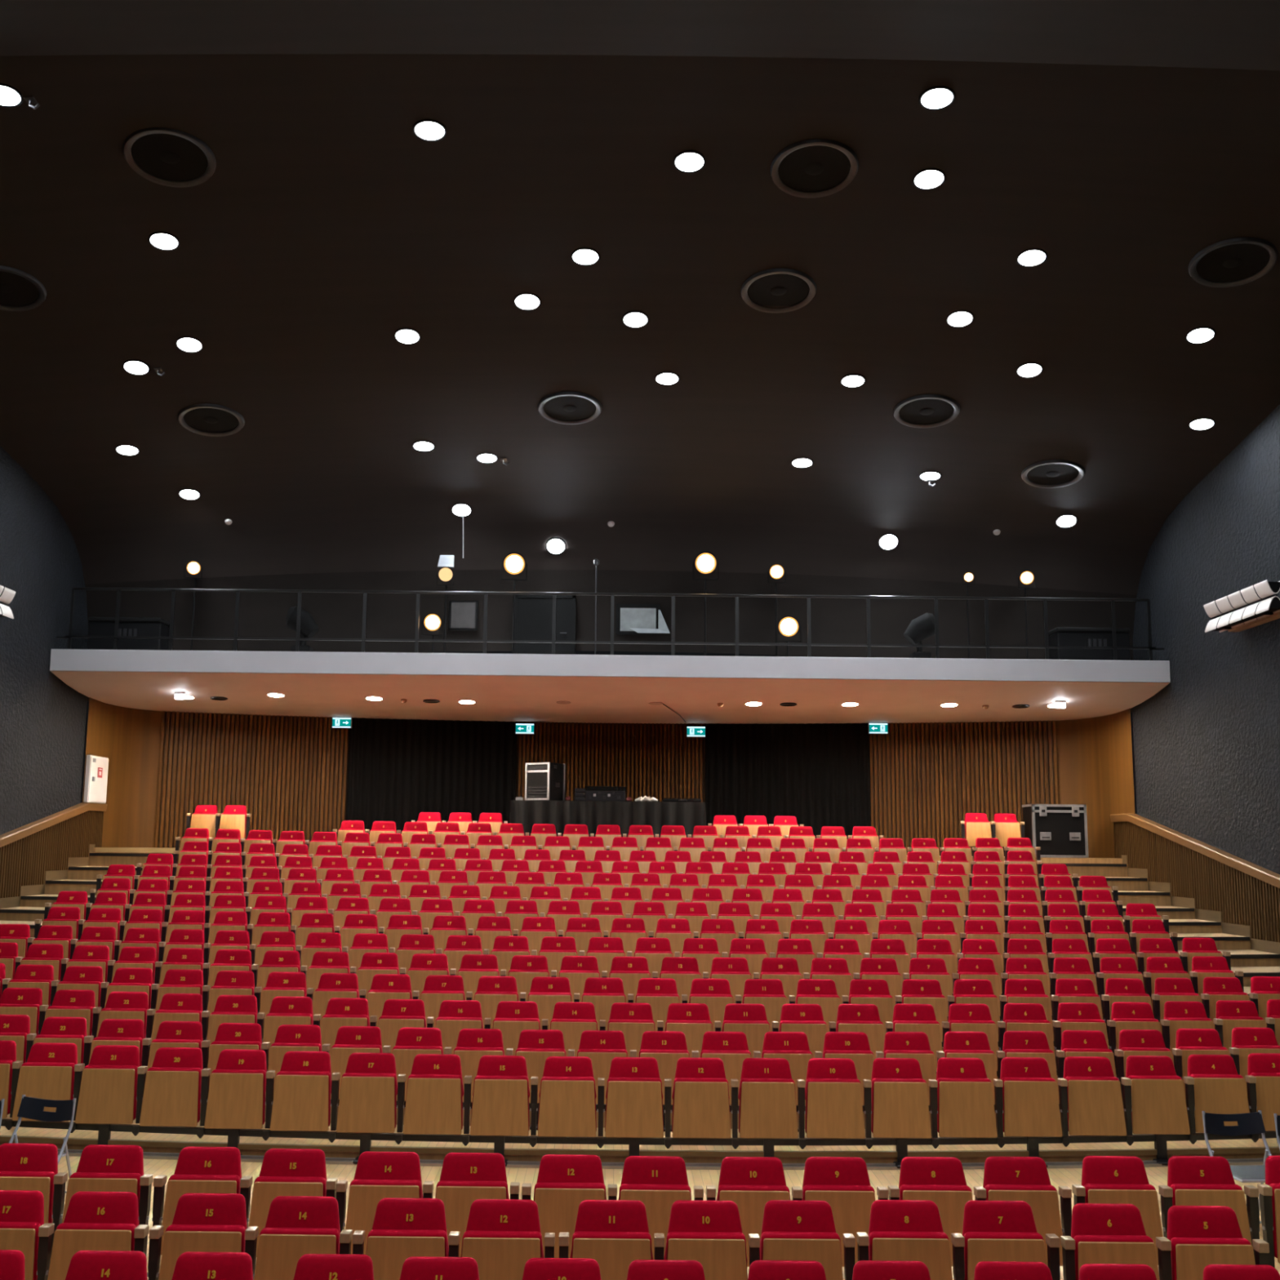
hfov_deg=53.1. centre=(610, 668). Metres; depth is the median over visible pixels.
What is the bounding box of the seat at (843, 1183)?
[802,1156,888,1266]
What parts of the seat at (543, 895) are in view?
seat panel, backrest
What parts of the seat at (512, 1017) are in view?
seat panel, backrest, armrest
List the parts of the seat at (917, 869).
backrest, seat panel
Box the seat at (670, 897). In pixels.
[650,887,689,918]
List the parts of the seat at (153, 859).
seat panel, backrest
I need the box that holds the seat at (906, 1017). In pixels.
[892,1004,949,1071]
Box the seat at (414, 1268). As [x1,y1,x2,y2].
[400,1256,479,1279]
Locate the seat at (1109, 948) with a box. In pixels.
[1096,937,1144,986]
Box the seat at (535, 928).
[520,916,563,955]
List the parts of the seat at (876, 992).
backrest, seat panel, armrest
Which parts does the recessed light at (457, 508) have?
hanging wire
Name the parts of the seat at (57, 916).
armrest, seat panel, backrest, armrest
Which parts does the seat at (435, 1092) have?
seat panel, backrest, armrest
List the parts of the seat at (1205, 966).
backrest, seat panel, armrest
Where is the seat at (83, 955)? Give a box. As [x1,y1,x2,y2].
[66,945,115,983]
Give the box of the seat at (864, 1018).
[835,1004,893,1059]
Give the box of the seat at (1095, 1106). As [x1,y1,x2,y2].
[1063,1056,1132,1135]
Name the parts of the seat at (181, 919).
seat panel, backrest, armrest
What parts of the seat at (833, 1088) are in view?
backrest, seat panel, armrest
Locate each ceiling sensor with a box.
[400,698,407,702]
[717,702,723,706]
[982,705,988,709]
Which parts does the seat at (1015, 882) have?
backrest, seat panel, armrest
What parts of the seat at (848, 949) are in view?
backrest, seat panel, armrest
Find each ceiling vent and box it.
[0,265,46,311]
[122,127,216,187]
[177,403,244,436]
[537,391,601,424]
[740,268,816,313]
[770,138,858,198]
[893,394,959,428]
[1021,459,1084,488]
[1188,236,1278,287]
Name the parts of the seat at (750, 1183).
armrest, backrest, seat panel, armrest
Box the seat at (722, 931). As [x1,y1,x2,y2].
[699,919,743,957]
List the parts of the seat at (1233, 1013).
backrest, seat panel, armrest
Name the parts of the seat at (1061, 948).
backrest, seat panel, armrest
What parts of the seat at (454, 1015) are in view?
seat panel, backrest, armrest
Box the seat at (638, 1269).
[626,1259,705,1279]
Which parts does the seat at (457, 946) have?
seat panel, backrest, armrest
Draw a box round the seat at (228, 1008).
[206,995,265,1053]
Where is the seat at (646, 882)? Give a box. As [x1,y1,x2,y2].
[630,873,667,902]
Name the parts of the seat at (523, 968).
seat panel, backrest, armrest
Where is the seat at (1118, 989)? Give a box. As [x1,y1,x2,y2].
[1105,977,1160,1022]
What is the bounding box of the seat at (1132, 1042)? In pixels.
[1119,1029,1182,1079]
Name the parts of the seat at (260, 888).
seat panel, backrest, armrest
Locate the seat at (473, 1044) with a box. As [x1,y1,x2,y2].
[453,1028,513,1102]
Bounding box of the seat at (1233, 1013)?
[1215,1000,1275,1056]
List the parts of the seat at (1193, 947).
backrest, seat panel, armrest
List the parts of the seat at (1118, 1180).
armrest, backrest, seat panel, armrest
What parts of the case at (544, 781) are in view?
silver frame, handle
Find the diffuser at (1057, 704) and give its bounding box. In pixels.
[1055,702,1065,708]
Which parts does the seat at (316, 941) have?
seat panel, backrest, armrest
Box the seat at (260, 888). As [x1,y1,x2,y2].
[248,881,288,915]
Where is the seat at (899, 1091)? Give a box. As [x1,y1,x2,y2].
[871,1057,937,1137]
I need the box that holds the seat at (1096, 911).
[1087,903,1130,946]
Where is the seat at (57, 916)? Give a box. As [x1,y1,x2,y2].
[34,906,85,940]
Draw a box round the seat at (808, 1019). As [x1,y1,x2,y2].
[778,1004,835,1057]
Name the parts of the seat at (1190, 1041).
backrest, seat panel, armrest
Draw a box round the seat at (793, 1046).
[761,1031,822,1105]
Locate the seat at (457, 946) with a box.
[443,934,488,975]
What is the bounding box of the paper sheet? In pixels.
[629,609,670,633]
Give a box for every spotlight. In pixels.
[184,560,202,650]
[421,613,443,653]
[436,555,454,653]
[501,551,527,653]
[693,551,719,655]
[767,563,786,656]
[776,615,800,657]
[962,571,975,658]
[1017,569,1035,659]
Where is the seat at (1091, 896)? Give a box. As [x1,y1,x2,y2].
[1082,889,1123,919]
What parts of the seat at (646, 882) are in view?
backrest, seat panel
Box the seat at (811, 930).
[789,919,833,957]
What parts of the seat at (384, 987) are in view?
seat panel, backrest, armrest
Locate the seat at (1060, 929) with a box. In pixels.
[1048,920,1094,969]
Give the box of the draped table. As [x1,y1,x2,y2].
[509,800,706,837]
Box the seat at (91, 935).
[75,926,121,961]
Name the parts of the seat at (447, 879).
seat panel, backrest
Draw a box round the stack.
[574,788,585,800]
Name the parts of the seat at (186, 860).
seat panel, backrest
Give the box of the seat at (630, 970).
[608,956,657,1002]
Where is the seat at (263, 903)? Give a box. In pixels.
[249,895,292,934]
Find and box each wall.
[0,445,88,835]
[0,810,104,897]
[82,697,162,847]
[84,569,1137,660]
[154,711,1058,856]
[1055,708,1134,857]
[1112,821,1279,942]
[1132,404,1279,874]
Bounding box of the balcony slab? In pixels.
[49,648,1170,724]
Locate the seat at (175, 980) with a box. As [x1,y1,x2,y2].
[155,968,210,1012]
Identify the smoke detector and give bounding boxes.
[224,519,231,524]
[607,520,614,527]
[993,529,1000,535]
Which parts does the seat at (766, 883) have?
backrest, seat panel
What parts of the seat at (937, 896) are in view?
backrest, seat panel, armrest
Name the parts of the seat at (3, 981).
backrest, armrest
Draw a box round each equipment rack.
[87,617,169,650]
[1048,626,1130,660]
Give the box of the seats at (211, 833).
[173,804,1041,889]
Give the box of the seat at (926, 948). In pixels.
[915,938,963,993]
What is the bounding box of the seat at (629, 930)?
[609,918,653,956]
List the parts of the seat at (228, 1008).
seat panel, backrest, armrest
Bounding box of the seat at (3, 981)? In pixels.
[0,963,10,999]
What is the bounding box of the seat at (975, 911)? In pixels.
[967,903,1009,951]
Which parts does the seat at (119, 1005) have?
seat panel, backrest, armrest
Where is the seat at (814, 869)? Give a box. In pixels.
[794,862,830,888]
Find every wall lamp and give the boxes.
[0,585,15,618]
[1203,579,1279,632]
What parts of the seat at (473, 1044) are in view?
seat panel, backrest, armrest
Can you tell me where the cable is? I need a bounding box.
[662,703,685,722]
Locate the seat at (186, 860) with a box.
[175,854,212,876]
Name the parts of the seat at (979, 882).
backrest, seat panel, armrest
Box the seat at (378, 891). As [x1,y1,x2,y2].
[367,884,406,915]
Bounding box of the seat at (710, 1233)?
[663,1200,759,1279]
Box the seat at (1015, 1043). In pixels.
[1002,1031,1065,1103]
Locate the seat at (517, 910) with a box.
[503,900,544,936]
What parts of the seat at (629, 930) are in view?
seat panel, backrest, armrest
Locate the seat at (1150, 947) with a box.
[1139,937,1188,990]
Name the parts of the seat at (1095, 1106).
backrest, seat panel, armrest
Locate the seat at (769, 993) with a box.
[742,978,795,1031]
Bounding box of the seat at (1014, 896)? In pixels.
[1007,889,1047,934]
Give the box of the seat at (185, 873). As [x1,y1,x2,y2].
[173,866,211,891]
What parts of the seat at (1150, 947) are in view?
backrest, seat panel, armrest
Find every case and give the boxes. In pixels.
[524,762,565,800]
[662,798,701,802]
[1022,804,1088,857]
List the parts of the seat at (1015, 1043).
backrest, seat panel, armrest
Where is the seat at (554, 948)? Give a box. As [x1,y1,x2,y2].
[538,936,584,977]
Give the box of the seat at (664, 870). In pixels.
[648,862,683,888]
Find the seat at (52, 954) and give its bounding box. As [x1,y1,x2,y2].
[20,943,69,982]
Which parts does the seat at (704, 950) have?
backrest, seat panel, armrest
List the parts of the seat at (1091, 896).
backrest, seat panel, armrest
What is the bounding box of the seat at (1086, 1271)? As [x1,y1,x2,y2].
[1078,1263,1156,1279]
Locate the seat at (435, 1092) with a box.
[403,1053,471,1134]
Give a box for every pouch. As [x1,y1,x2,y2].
[565,796,571,800]
[626,796,631,801]
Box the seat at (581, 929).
[564,917,608,955]
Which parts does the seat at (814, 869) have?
backrest, seat panel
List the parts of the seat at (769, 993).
backrest, seat panel, armrest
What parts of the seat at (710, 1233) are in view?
backrest, seat panel, armrest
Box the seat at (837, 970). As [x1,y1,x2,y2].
[809,957,859,1004]
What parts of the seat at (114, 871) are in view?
seat panel, backrest, armrest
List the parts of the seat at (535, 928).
seat panel, backrest, armrest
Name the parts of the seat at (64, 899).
armrest, seat panel, backrest, armrest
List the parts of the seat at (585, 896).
seat panel, backrest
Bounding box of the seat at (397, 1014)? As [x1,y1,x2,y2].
[377,999,434,1053]
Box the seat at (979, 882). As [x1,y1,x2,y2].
[971,875,1009,916]
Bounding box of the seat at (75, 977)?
[56,965,109,1008]
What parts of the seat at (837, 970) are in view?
backrest, seat panel, armrest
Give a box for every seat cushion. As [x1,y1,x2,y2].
[0,937,27,957]
[0,955,15,979]
[0,977,2,999]
[0,1004,39,1035]
[0,1032,27,1063]
[0,1060,13,1115]
[0,1170,54,1222]
[0,1221,40,1279]
[8,979,51,1006]
[21,1062,75,1099]
[22,957,61,982]
[33,937,71,959]
[35,1035,84,1063]
[43,919,78,939]
[47,1005,93,1035]
[53,902,86,919]
[56,1222,136,1250]
[58,981,101,1006]
[67,959,107,982]
[69,1172,141,1224]
[76,939,114,959]
[84,920,119,940]
[84,1064,137,1119]
[91,903,124,920]
[93,1036,142,1066]
[97,888,129,904]
[100,1008,146,1038]
[104,874,133,889]
[108,982,151,1008]
[115,960,155,983]
[120,941,159,961]
[125,921,161,942]
[131,904,164,922]
[134,889,167,905]
[138,875,169,890]
[143,862,172,875]
[147,1066,201,1122]
[151,1039,201,1049]
[155,1009,201,1022]
[159,984,202,996]
[162,962,203,970]
[165,942,204,951]
[165,1224,245,1252]
[168,922,204,931]
[168,1173,239,1193]
[170,905,204,915]
[173,890,204,895]
[174,876,205,882]
[177,863,206,868]
[210,891,243,895]
[210,923,246,930]
[210,943,248,949]
[210,963,251,970]
[210,986,253,995]
[210,1011,257,1022]
[210,1040,261,1049]
[211,906,245,911]
[211,1069,266,1124]
[212,864,241,867]
[212,877,242,881]
[247,865,276,867]
[248,878,279,881]
[249,892,282,896]
[252,907,286,912]
[253,924,289,931]
[253,1176,325,1196]
[257,944,295,951]
[259,964,299,972]
[259,1227,339,1253]
[262,986,306,996]
[266,1013,312,1024]
[271,1042,320,1051]
[276,1071,330,1126]
[282,866,311,868]
[285,878,316,882]
[288,893,321,897]
[293,908,327,913]
[297,925,333,932]
[302,946,341,951]
[308,965,349,973]
[315,988,358,998]
[317,866,347,869]
[321,1014,368,1026]
[323,879,354,883]
[328,893,360,897]
[330,1044,382,1053]
[334,909,368,914]
[341,926,377,933]
[341,1072,396,1128]
[346,1179,422,1211]
[349,946,387,952]
[353,867,383,871]
[357,967,399,974]
[360,880,391,884]
[365,1229,447,1257]
[367,894,400,898]
[367,989,411,999]
[376,910,411,915]
[377,1015,425,1027]
[385,927,422,934]
[390,868,419,870]
[391,1045,443,1054]
[395,947,435,954]
[398,880,430,884]
[404,1074,462,1129]
[407,895,440,898]
[407,968,448,975]
[418,911,453,915]
[420,990,464,999]
[426,868,456,871]
[430,928,466,935]
[435,1017,482,1028]
[435,1180,507,1199]
[436,881,468,885]
[443,948,482,954]
[448,896,480,899]
[453,1047,504,1055]
[457,968,498,976]
[461,911,495,916]
[461,1231,542,1257]
[463,869,493,871]
[470,1075,529,1129]
[474,991,518,1001]
[475,881,506,885]
[475,928,511,936]
[488,897,520,900]
[491,949,529,955]
[493,1017,540,1029]
[500,870,529,871]
[503,911,538,916]
[507,969,549,977]
[514,882,545,886]
[515,1048,565,1056]
[520,929,556,936]
[528,897,561,901]
[528,992,572,1002]
[533,1182,606,1200]
[537,870,566,872]
[537,1076,596,1131]
[538,950,577,955]
[546,912,581,917]
[550,1018,597,1030]
[552,883,583,886]
[558,970,599,977]
[564,929,601,937]
[569,897,602,901]
[571,1231,652,1259]
[573,871,603,872]
[577,1048,627,1057]
[582,992,626,1002]
[586,950,625,956]
[589,913,623,917]
[591,883,622,887]
[604,1077,663,1130]
[607,1019,654,1030]
[608,970,650,977]
[609,898,643,902]
[609,930,646,937]
[610,871,640,873]
[618,1183,691,1199]
[630,884,661,887]
[631,913,666,918]
[634,951,672,956]
[635,993,679,1003]
[639,1049,689,1057]
[648,871,677,873]
[650,898,683,902]
[655,930,692,937]
[659,971,701,978]
[665,1020,712,1031]
[665,1231,747,1279]
[668,884,700,888]
[671,1077,730,1132]
[675,914,709,918]
[681,951,720,957]
[684,871,714,874]
[688,994,733,1003]
[691,899,724,902]
[700,931,737,938]
[700,1049,751,1057]
[707,884,738,888]
[710,971,751,978]
[717,914,751,919]
[717,1184,790,1200]
[721,872,751,874]
[722,1020,769,1031]
[728,951,768,957]
[731,899,764,902]
[738,1078,796,1132]
[742,994,786,1003]
[745,931,782,938]
[746,884,777,888]
[758,872,787,874]
[760,914,794,919]
[760,972,801,978]
[760,1231,843,1276]
[761,1049,812,1057]
[772,899,804,902]
[776,951,815,957]
[779,1020,826,1031]
[784,884,815,888]
[789,932,826,938]
[794,872,824,875]
[795,994,839,1004]
[802,915,836,919]
[802,1184,875,1199]
[804,1078,862,1133]
[810,972,851,978]
[812,900,844,902]
[822,885,853,888]
[822,1049,874,1059]
[823,951,862,957]
[831,873,861,879]
[834,932,870,938]
[836,1020,884,1031]
[844,915,879,920]
[848,994,893,1004]
[851,900,884,903]
[860,885,891,888]
[860,972,901,979]
[866,873,896,875]
[869,1231,948,1260]
[870,952,908,958]
[871,1078,926,1133]
[878,932,914,938]
[884,1049,933,1057]
[885,915,919,919]
[891,900,924,903]
[893,1020,939,1031]
[897,885,928,888]
[899,1184,972,1199]
[902,873,932,875]
[902,994,945,1004]
[909,972,950,979]
[916,952,955,958]
[921,932,957,938]
[927,915,961,919]
[930,900,963,903]
[935,885,966,889]
[937,1077,991,1133]
[938,873,967,875]
[944,1049,994,1057]
[949,1020,995,1031]
[954,994,997,1003]
[958,972,999,978]
[963,951,1000,957]
[964,1231,1043,1279]
[965,932,1000,938]
[968,915,1002,919]
[969,900,1001,902]
[973,873,1002,875]
[973,885,1003,889]
[984,1184,1057,1200]
[1001,1077,1055,1132]
[1004,1019,1050,1031]
[1004,1048,1053,1057]
[1005,994,1048,1003]
[1007,972,1047,979]
[1008,873,1036,875]
[1008,900,1039,904]
[1008,932,1044,939]
[1008,951,1046,956]
[1009,885,1039,888]
[1009,915,1042,919]
[1042,873,1071,875]
[1045,885,1075,888]
[1046,900,1078,902]
[1049,915,1082,917]
[1050,932,1086,934]
[1053,951,1090,954]
[1054,971,1094,974]
[1057,993,1099,1004]
[1058,1018,1105,1031]
[1062,1048,1112,1058]
[1065,1076,1119,1131]
[1073,1235,1153,1279]
[1080,885,1111,888]
[1083,900,1115,902]
[1084,1183,1155,1203]
[1088,915,1122,917]
[1092,931,1127,933]
[1097,951,1135,954]
[1102,971,1142,973]
[1106,993,1150,996]
[1112,1018,1159,1029]
[1120,1047,1170,1059]
[1127,915,1160,916]
[1128,1075,1182,1120]
[1133,931,1168,933]
[1141,951,1178,953]
[1147,970,1187,973]
[1156,992,1199,995]
[1165,1017,1212,1021]
[1170,1183,1242,1205]
[1170,1237,1250,1279]
[1177,1046,1227,1050]
[1184,950,1221,952]
[1189,1074,1243,1078]
[1194,969,1233,973]
[1205,991,1247,995]
[1217,1016,1263,1019]
[1234,1044,1279,1048]
[1250,1072,1279,1076]
[1253,991,1279,994]
[1269,1015,1279,1017]
[1269,1182,1279,1257]
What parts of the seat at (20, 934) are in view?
seat panel, backrest, armrest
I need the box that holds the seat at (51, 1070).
[12,1042,84,1121]
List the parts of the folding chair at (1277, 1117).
backrest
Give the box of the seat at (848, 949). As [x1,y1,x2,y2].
[822,938,870,980]
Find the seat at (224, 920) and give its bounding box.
[208,911,253,948]
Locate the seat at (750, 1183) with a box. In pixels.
[706,1156,802,1266]
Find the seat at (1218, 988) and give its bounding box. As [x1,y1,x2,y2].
[1203,977,1258,1029]
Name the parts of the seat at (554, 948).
seat panel, backrest, armrest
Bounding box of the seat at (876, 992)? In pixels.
[848,978,902,1037]
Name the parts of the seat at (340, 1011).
seat panel, backrest, armrest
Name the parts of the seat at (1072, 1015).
backrest, seat panel, armrest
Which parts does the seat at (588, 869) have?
seat panel, backrest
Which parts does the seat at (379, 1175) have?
armrest, seat panel, backrest, armrest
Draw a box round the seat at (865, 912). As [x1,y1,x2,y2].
[844,903,885,941]
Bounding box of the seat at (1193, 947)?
[1182,937,1231,980]
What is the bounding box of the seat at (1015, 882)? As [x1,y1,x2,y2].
[1008,875,1046,915]
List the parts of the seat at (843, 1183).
backrest, seat panel, armrest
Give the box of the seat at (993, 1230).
[962,1200,1060,1279]
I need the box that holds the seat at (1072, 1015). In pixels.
[1057,1002,1115,1069]
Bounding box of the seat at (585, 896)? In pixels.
[569,886,608,917]
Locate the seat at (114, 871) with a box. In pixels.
[95,864,139,897]
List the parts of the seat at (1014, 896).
backrest, seat panel, armrest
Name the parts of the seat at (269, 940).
seat panel, backrest, armrest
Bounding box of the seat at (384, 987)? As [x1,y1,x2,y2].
[367,973,419,1026]
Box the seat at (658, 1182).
[617,1155,703,1259]
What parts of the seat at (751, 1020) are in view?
backrest, seat panel, armrest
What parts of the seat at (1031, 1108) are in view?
backrest, seat panel, armrest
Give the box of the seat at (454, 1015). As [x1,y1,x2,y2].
[435,1000,490,1054]
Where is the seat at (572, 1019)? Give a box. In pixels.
[550,1001,605,1056]
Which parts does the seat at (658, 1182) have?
backrest, seat panel, armrest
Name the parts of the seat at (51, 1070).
seat panel, backrest, armrest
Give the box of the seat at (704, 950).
[681,937,728,978]
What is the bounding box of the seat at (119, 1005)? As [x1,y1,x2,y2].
[96,991,155,1038]
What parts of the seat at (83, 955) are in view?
seat panel, backrest, armrest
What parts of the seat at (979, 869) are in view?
backrest, seat panel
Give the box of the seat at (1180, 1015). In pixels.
[1164,1000,1223,1064]
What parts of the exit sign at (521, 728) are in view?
panel, doorway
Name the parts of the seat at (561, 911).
seat panel, backrest, armrest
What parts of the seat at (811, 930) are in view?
backrest, seat panel, armrest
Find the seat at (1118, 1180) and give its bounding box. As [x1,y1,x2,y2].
[1071,1155,1173,1265]
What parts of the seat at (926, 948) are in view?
backrest, seat panel, armrest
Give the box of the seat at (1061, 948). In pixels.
[1052,938,1100,991]
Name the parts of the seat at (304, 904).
seat panel, backrest, armrest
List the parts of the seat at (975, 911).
backrest, seat panel, armrest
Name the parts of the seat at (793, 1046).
backrest, seat panel, armrest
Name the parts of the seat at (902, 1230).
armrest, backrest, seat panel, armrest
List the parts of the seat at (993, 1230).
backrest, seat panel, armrest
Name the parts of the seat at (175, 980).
seat panel, backrest, armrest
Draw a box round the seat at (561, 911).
[546,900,587,936]
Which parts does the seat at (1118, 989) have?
backrest, seat panel, armrest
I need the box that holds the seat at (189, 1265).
[171,1251,253,1279]
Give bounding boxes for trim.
[0,802,107,847]
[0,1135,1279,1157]
[57,1148,1263,1169]
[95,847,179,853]
[1110,813,1279,888]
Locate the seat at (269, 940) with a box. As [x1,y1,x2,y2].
[254,931,302,978]
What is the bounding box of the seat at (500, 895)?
[488,885,527,916]
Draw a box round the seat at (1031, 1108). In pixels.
[1000,1057,1068,1137]
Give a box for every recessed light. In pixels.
[0,83,23,107]
[115,444,140,455]
[122,359,150,375]
[147,231,180,250]
[174,336,203,353]
[177,488,200,500]
[184,695,195,699]
[266,693,285,697]
[364,696,383,701]
[393,328,421,344]
[412,119,447,142]
[412,440,435,451]
[451,502,472,517]
[457,699,475,704]
[475,453,497,463]
[513,293,541,311]
[545,537,566,555]
[570,247,599,266]
[621,311,648,328]
[654,371,679,385]
[672,150,706,173]
[744,702,763,706]
[791,457,813,467]
[840,373,866,387]
[840,702,859,706]
[877,533,898,551]
[911,168,946,190]
[918,85,955,110]
[918,471,942,480]
[939,702,958,706]
[945,310,974,328]
[1015,362,1043,377]
[1016,248,1048,266]
[1046,703,1066,707]
[1054,513,1077,528]
[1185,326,1216,344]
[1187,417,1215,430]
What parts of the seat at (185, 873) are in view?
seat panel, backrest, armrest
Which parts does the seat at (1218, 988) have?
backrest, seat panel, armrest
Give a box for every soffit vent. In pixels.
[210,696,227,700]
[422,699,439,702]
[555,701,570,704]
[779,702,796,706]
[1012,704,1029,708]
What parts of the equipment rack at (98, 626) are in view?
lid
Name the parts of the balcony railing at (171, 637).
frame, post, post, post, post, post, post, post, post, rail, rail, post, post, post, post, post, post, post, post, post, frame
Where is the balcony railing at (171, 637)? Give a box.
[56,586,1164,660]
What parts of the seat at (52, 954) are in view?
seat panel, backrest, armrest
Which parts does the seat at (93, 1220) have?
seat panel, backrest, armrest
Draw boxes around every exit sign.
[332,717,351,728]
[515,723,534,733]
[686,726,705,737]
[868,723,888,733]
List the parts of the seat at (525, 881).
seat panel, backrest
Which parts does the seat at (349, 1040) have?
seat panel, backrest, armrest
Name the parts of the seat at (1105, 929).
backrest, seat panel, armrest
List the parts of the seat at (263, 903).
seat panel, backrest, armrest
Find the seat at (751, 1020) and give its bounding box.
[721,1003,778,1057]
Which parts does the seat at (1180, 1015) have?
backrest, seat panel, armrest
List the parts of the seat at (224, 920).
seat panel, backrest, armrest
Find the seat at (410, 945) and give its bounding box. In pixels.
[395,933,442,974]
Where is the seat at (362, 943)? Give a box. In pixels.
[348,933,395,975]
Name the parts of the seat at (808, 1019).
backrest, seat panel, armrest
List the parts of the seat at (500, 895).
seat panel, backrest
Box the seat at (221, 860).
[210,854,246,878]
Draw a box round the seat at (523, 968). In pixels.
[507,955,556,1001]
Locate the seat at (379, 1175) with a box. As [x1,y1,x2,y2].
[335,1151,433,1254]
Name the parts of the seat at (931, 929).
backrest, seat panel, armrest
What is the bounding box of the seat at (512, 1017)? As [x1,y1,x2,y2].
[493,1000,548,1055]
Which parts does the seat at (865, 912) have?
backrest, seat panel, armrest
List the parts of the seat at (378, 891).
seat panel, backrest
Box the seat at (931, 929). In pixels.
[921,920,965,970]
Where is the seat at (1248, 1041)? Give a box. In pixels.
[1231,1026,1279,1093]
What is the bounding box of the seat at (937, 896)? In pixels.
[929,889,970,933]
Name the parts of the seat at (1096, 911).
backrest, seat panel, armrest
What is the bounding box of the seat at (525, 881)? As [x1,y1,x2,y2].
[514,871,551,900]
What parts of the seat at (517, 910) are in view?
seat panel, backrest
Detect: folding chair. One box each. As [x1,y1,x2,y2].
[0,1098,4,1128]
[8,1094,76,1193]
[1201,1110,1271,1223]
[1273,1113,1279,1149]
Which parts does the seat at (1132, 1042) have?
backrest, seat panel, armrest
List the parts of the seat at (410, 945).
seat panel, backrest, armrest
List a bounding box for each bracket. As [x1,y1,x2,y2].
[22,96,39,109]
[153,367,164,376]
[500,457,509,465]
[925,479,935,486]
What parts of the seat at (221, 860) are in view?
seat panel, backrest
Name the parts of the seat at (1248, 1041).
backrest, seat panel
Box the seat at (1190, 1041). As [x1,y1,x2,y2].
[1175,1028,1239,1099]
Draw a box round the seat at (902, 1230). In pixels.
[856,1200,964,1279]
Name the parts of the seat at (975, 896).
backrest, seat panel, armrest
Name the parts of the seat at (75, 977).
seat panel, backrest, armrest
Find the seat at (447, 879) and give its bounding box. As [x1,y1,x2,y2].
[436,871,474,898]
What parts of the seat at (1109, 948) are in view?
backrest, seat panel, armrest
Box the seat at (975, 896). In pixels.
[968,889,1008,933]
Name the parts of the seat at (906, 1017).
backrest, seat panel, armrest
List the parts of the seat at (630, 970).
seat panel, backrest, armrest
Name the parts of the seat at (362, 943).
seat panel, backrest, armrest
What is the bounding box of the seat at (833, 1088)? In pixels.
[804,1057,871,1138]
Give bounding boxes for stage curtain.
[345,717,517,836]
[705,723,871,839]
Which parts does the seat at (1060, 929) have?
backrest, seat panel, armrest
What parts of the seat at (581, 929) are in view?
seat panel, backrest, armrest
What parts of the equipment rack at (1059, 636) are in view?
lid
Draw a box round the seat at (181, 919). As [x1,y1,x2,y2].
[164,910,210,943]
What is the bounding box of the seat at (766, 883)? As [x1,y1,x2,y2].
[746,874,783,902]
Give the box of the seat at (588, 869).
[573,861,608,887]
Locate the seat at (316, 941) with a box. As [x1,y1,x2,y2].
[300,932,348,983]
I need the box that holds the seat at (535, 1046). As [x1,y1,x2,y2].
[515,1029,574,1102]
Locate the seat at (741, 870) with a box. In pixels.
[721,862,756,888]
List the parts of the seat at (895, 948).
backrest, seat panel, armrest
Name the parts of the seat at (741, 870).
backrest, seat panel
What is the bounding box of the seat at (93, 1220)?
[47,1191,149,1279]
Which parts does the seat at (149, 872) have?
seat panel, backrest, armrest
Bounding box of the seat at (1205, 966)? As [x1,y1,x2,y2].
[1191,955,1244,1003]
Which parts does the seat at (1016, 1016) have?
backrest, seat panel, armrest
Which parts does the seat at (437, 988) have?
seat panel, backrest, armrest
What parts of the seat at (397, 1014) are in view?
seat panel, backrest, armrest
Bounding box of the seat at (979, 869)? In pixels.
[972,863,1008,901]
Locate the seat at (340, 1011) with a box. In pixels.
[320,997,377,1057]
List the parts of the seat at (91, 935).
seat panel, backrest, armrest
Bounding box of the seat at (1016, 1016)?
[1003,1003,1061,1069]
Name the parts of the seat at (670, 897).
backrest, seat panel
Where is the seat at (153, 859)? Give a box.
[136,853,177,875]
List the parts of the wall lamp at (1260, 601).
lamp shade, lamp shade, lamp shade, lamp shade, lamp shade, lamp shade, lamp shade, lamp shade, lamp shade, lamp shade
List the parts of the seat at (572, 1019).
seat panel, backrest, armrest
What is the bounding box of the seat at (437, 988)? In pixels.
[420,974,472,1027]
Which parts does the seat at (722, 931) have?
backrest, seat panel, armrest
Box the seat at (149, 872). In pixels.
[137,865,175,890]
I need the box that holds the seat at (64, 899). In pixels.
[44,891,92,919]
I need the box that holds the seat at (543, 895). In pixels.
[528,886,567,916]
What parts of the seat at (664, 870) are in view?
backrest, seat panel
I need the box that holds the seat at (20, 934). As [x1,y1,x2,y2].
[0,924,35,957]
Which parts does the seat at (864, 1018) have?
backrest, seat panel, armrest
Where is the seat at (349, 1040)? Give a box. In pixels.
[330,1026,391,1098]
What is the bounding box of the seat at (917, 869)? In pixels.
[902,863,938,898]
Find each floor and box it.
[0,853,1279,1163]
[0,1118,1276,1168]
[52,1155,1279,1279]
[93,847,1122,863]
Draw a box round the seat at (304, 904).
[291,896,333,940]
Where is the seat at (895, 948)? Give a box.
[870,938,916,983]
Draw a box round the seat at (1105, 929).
[1090,919,1137,955]
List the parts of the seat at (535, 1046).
seat panel, backrest, armrest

